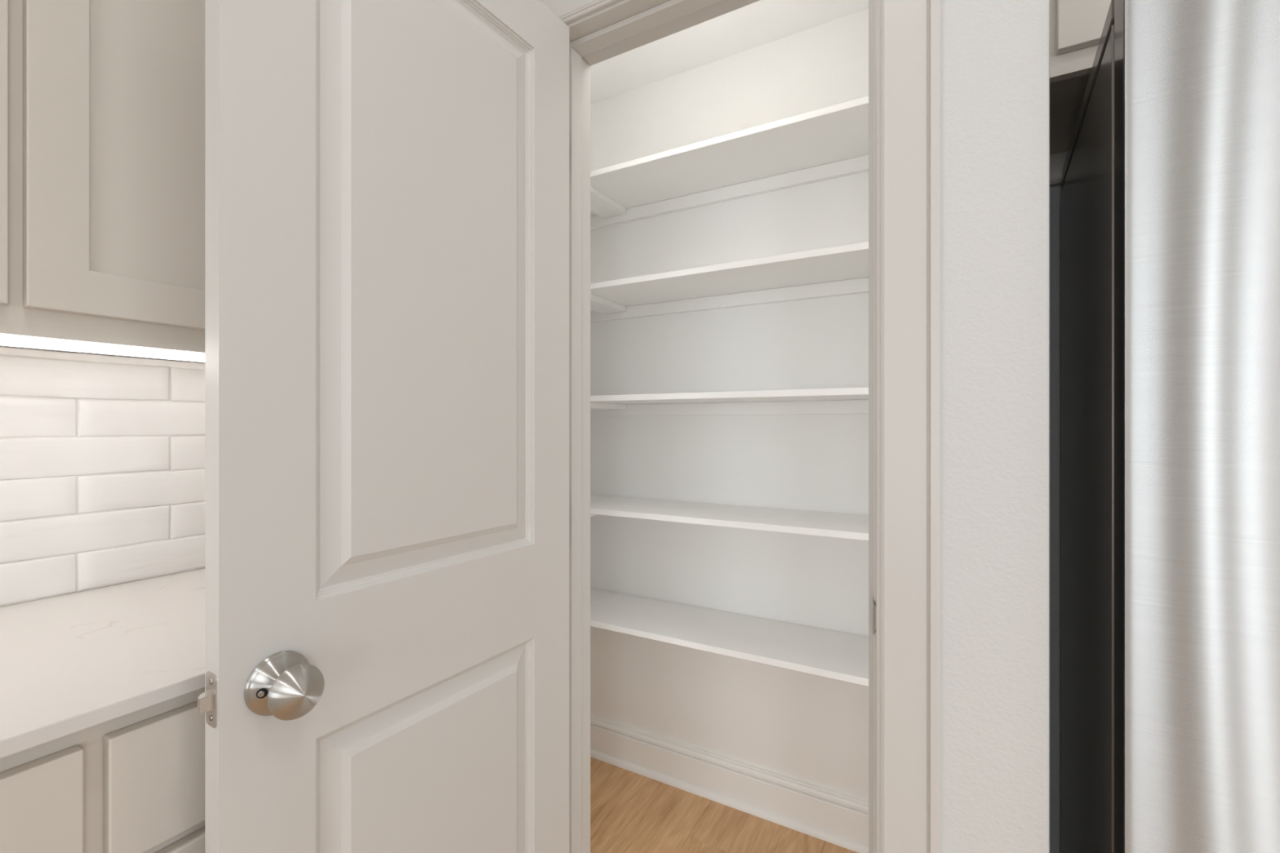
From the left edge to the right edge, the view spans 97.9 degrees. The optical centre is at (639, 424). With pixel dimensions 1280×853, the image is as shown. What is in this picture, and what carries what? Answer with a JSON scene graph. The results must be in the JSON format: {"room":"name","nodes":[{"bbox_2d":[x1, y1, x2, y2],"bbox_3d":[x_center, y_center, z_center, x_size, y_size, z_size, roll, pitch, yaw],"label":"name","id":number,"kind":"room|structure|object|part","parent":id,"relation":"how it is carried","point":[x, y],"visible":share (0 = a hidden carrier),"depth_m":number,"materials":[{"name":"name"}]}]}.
{"room":"kitchen","nodes":[
{"label":"kitchen","id":0,"kind":"room"},
{"bbox_2d":[0,346,204,364],"bbox_3d":[-2.853,-0.135,-1.873,0.120,2.750,7.920,0,0,30],"label":"wall","id":1,"kind":"structure","parent":0,"point":[0,347],"depth_m":1.11,"materials":[{"name":"paint"}]},
{"bbox_2d":[0,0,204,363],"bbox_3d":[-1.101,-0.663,0.723,0.348,1.073,1.605,0,0,30],"label":"upper cabinet","id":2,"kind":"object","parent":1,"relation":"attached to","point":[102,102],"visible":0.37,"depth_m":0.86,"materials":[{"name":"paint"}]},
{"bbox_3d":[-1.114,-0.676,0.369,0.020,1.018,0.937,0,0,30],"label":"cabinet door","id":3,"kind":"part","parent":2,"relation":"part of","materials":[{"name":"paint"}]},
{"bbox_2d":[0,334,204,362],"bbox_3d":[-1.008,-0.127,0.675,0.060,0.025,1.575,0,0,30],"label":"light","id":4,"kind":"object","parent":2,"relation":"attached to","point":[7,340],"visible":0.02,"depth_m":0.88,"materials":[{"name":"white plastic"}]},
{"bbox_3d":[-0.724,-0.676,1.058,0.006,0.894,0.486,0,0,30],"label":"recessed panel","id":5,"kind":"part","parent":2,"relation":"part of","materials":[{"name":"paint"}]},
{"bbox_2d":[0,347,204,606],"bbox_3d":[-1.294,0.094,0.723,0.015,0.462,1.822,0,0,30],"label":"tile backsplash","id":6,"kind":"structure","parent":1,"relation":"attached to","point":[102,458],"depth_m":1.10,"materials":[{"name":"tile"}]},
{"bbox_2d":[590,756,857,852],"bbox_3d":[0.616,1.270,-2.856,7.300,0.060,9.850,0,0,30],"label":"floor","id":7,"kind":"structure","parent":0,"point":[631,812],"depth_m":1.72,"materials":[{"name":"brown wood"}]},
{"bbox_2d":[0,687,204,852],"bbox_3d":[-0.976,0.793,0.663,0.623,0.894,1.585,0,0,30],"label":"base cabinet","id":8,"kind":"object","parent":7,"relation":"on","point":[134,782],"visible":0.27,"depth_m":0.66,"materials":[{"name":"paint"}]},
{"bbox_3d":[-0.871,0.448,0.240,0.020,0.155,0.924,0,0,30],"label":"drawer","id":9,"kind":"part","parent":8,"relation":"part of","materials":[{"name":"paint"}]},
{"bbox_2d":[0,568,204,759],"bbox_3d":[-0.974,0.335,0.658,0.633,0.020,1.618,0,0,30],"label":"countertop","id":10,"kind":"structure","parent":8,"relation":"on","point":[72,663],"depth_m":0.78,"materials":[{"name":"white stone"}]},
{"bbox_3d":[-0.483,0.448,0.920,0.020,0.155,0.600,0,0,30],"label":"drawer","id":11,"kind":"part","parent":8,"relation":"part of","materials":[{"name":"paint"}]},
{"bbox_3d":[-0.483,0.676,0.920,0.020,0.267,0.600,0,0,30],"label":"drawer","id":12,"kind":"part","parent":8,"relation":"part of","materials":[{"name":"paint"}]},
{"bbox_2d":[1060,0,1279,852],"bbox_3d":[1.145,0.332,0.712,0.906,1.816,0.792,0,0,32],"label":"refrigerator","id":13,"kind":"object","parent":7,"relation":"on","point":[1170,194],"visible":1,"depth_m":0.66,"materials":[{"name":"metal"}]},
{"bbox_3d":[0.804,0.305,0.596,0.448,1.750,0.064,0,0,32],"label":"door","id":14,"kind":"part","parent":13,"relation":"part of","materials":[{"name":"metal"}]},
{"bbox_2d":[590,8,868,801],"bbox_3d":[0.286,0.013,1.903,1.602,2.455,0.100,0,0,30],"label":"wall","id":15,"kind":"structure","parent":0,"point":[812,729],"depth_m":1.83,"materials":[{"name":"paint"}]},
{"bbox_2d":[590,95,868,229],"bbox_3d":[0.086,-0.768,1.568,1.384,0.059,0.680,0,0,30],"label":"shelf","id":16,"kind":"object","parent":15,"relation":"attached to","point":[831,142],"visible":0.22,"depth_m":1.67,"materials":[{"name":"paint"}]},
{"bbox_2d":[590,715,868,852],"bbox_3d":[0.247,1.171,1.850,1.385,0.138,0.031,0,0,30],"label":"baseboard","id":17,"kind":"structure","parent":15,"relation":"attached to","point":[838,819],"depth_m":1.81,"materials":[{"name":"paint"}]},
{"bbox_2d":[590,241,868,322],"bbox_3d":[0.086,-0.414,1.568,1.384,0.059,0.680,0,0,30],"label":"shelf","id":18,"kind":"object","parent":15,"relation":"attached to","point":[840,270],"visible":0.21,"depth_m":1.69,"materials":[{"name":"paint"}]},
{"bbox_2d":[590,587,868,686],"bbox_3d":[0.086,0.648,1.568,1.384,0.059,0.680,0,0,30],"label":"shelf","id":19,"kind":"object","parent":15,"relation":"attached to","point":[819,651],"visible":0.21,"depth_m":1.64,"materials":[{"name":"paint"}]},
{"bbox_2d":[590,386,868,416],"bbox_3d":[0.086,-0.060,1.568,1.384,0.059,0.680,0,0,30],"label":"shelf","id":20,"kind":"object","parent":15,"relation":"attached to","point":[842,400],"visible":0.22,"depth_m":1.70,"materials":[{"name":"paint"}]},
{"bbox_2d":[590,493,868,541],"bbox_3d":[0.086,0.294,1.568,1.384,0.059,0.680,0,0,30],"label":"shelf","id":21,"kind":"object","parent":15,"relation":"attached to","point":[836,525],"visible":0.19,"depth_m":1.62,"materials":[{"name":"paint"}]},
{"bbox_2d":[590,0,868,104],"bbox_3d":[0.081,-1.240,1.560,1.385,0.050,0.700,0,0,30],"label":"ceiling","id":22,"kind":"structure","parent":0,"point":[762,22],"depth_m":1.77,"materials":[{"name":"paint"}]},
{"bbox_2d":[940,0,1049,852],"bbox_3d":[-0.166,-0.135,1.226,1.717,2.750,0.125,0,0,30],"label":"wall","id":23,"kind":"structure","parent":0,"point":[995,54],"depth_m":0.78,"materials":[{"name":"paint"}]},
{"bbox_2d":[197,0,568,852],"bbox_3d":[-0.324,0.210,0.883,0.161,2.035,0.629,0,0,32],"label":"door","id":24,"kind":"structure","parent":23,"relation":"in","point":[387,181],"depth_m":0.79,"materials":[{"name":"paint"}]},
{"bbox_3d":[-0.484,0.311,0.630,0.026,0.060,0.002,0,0,32],"label":"latch plate","id":25,"kind":"part","parent":24,"relation":"part of","materials":[{"name":"silver metal"}]},
{"bbox_3d":[-0.403,0.311,0.651,0.046,0.060,0.060,0,0,32],"label":"knob","id":26,"kind":"part","parent":24,"relation":"part of","materials":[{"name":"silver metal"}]},
{"bbox_3d":[-0.310,-0.241,0.882,0.012,0.932,0.400,0,0,32],"label":"raised panel","id":27,"kind":"part","parent":24,"relation":"part of","materials":[{"name":"paint"}]},
{"bbox_3d":[-0.310,0.697,0.882,0.012,0.593,0.400,0,0,32],"label":"raised panel","id":28,"kind":"part","parent":24,"relation":"part of","materials":[{"name":"paint"}]},
{"bbox_2d":[567,0,875,852],"bbox_3d":[0.121,0.204,1.057,0.648,2.072,0.134,0,0,30],"label":"door frame","id":29,"kind":"structure","parent":23,"relation":"attached to","point":[622,27],"depth_m":1.19,"materials":[{"name":"paint"}]},
{"bbox_3d":[0.363,0.295,0.865,0.007,0.057,0.041,0,0,18],"label":"strike plate","id":30,"kind":"part","parent":29,"relation":"part of","materials":[{"name":"silver metal"}]},
{"bbox_2d":[540,0,940,852],"bbox_3d":[0.087,0.168,0.998,0.794,2.145,0.020,0,0,30],"label":"trim","id":31,"kind":"structure","parent":23,"relation":"attached to","point":[908,32],"depth_m":0.82,"materials":[{"name":"paint"}]},
{"bbox_3d":[0.087,-0.862,0.998,0.794,0.086,0.020,0,0,30],"label":"head casing","id":32,"kind":"part","parent":31,"relation":"part of","materials":[{"name":"paint"}]},
{"bbox_3d":[0.395,0.168,0.823,0.086,2.145,0.020,0,0,30],"label":"casing","id":33,"kind":"part","parent":31,"relation":"part of","materials":[{"name":"paint"}]},
{"bbox_2d":[1049,185,1062,852],"bbox_3d":[1.379,-0.135,1.159,1.033,2.750,0.100,0,0,30],"label":"wall","id":34,"kind":"structure","parent":0,"point":[1055,192],"depth_m":1.32,"materials":[{"name":"paint"}]},
{"bbox_2d":[1049,0,1111,186],"bbox_3d":[1.240,-1.012,0.915,1.029,0.895,0.458,0,0,30],"label":"upper cabinet","id":35,"kind":"object","parent":34,"relation":"attached to","point":[1076,26],"visible":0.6,"depth_m":0.97,"materials":[{"name":"paint"}]},
{"bbox_3d":[1.348,-0.600,1.106,1.029,0.070,0.019,0,0,30],"label":"rail","id":36,"kind":"part","parent":35,"relation":"part of","materials":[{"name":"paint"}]},
{"bbox_3d":[1.141,-1.032,0.742,1.029,0.855,0.019,0,0,30],"label":"frame","id":37,"kind":"part","parent":35,"relation":"part of","materials":[{"name":"paint"}]},
{"bbox_3d":[0.924,-1.040,0.843,0.474,0.800,0.020,0,0,30],"label":"cabinet door","id":38,"kind":"part","parent":35,"relation":"part of","materials":[{"name":"paint"}]}
]}

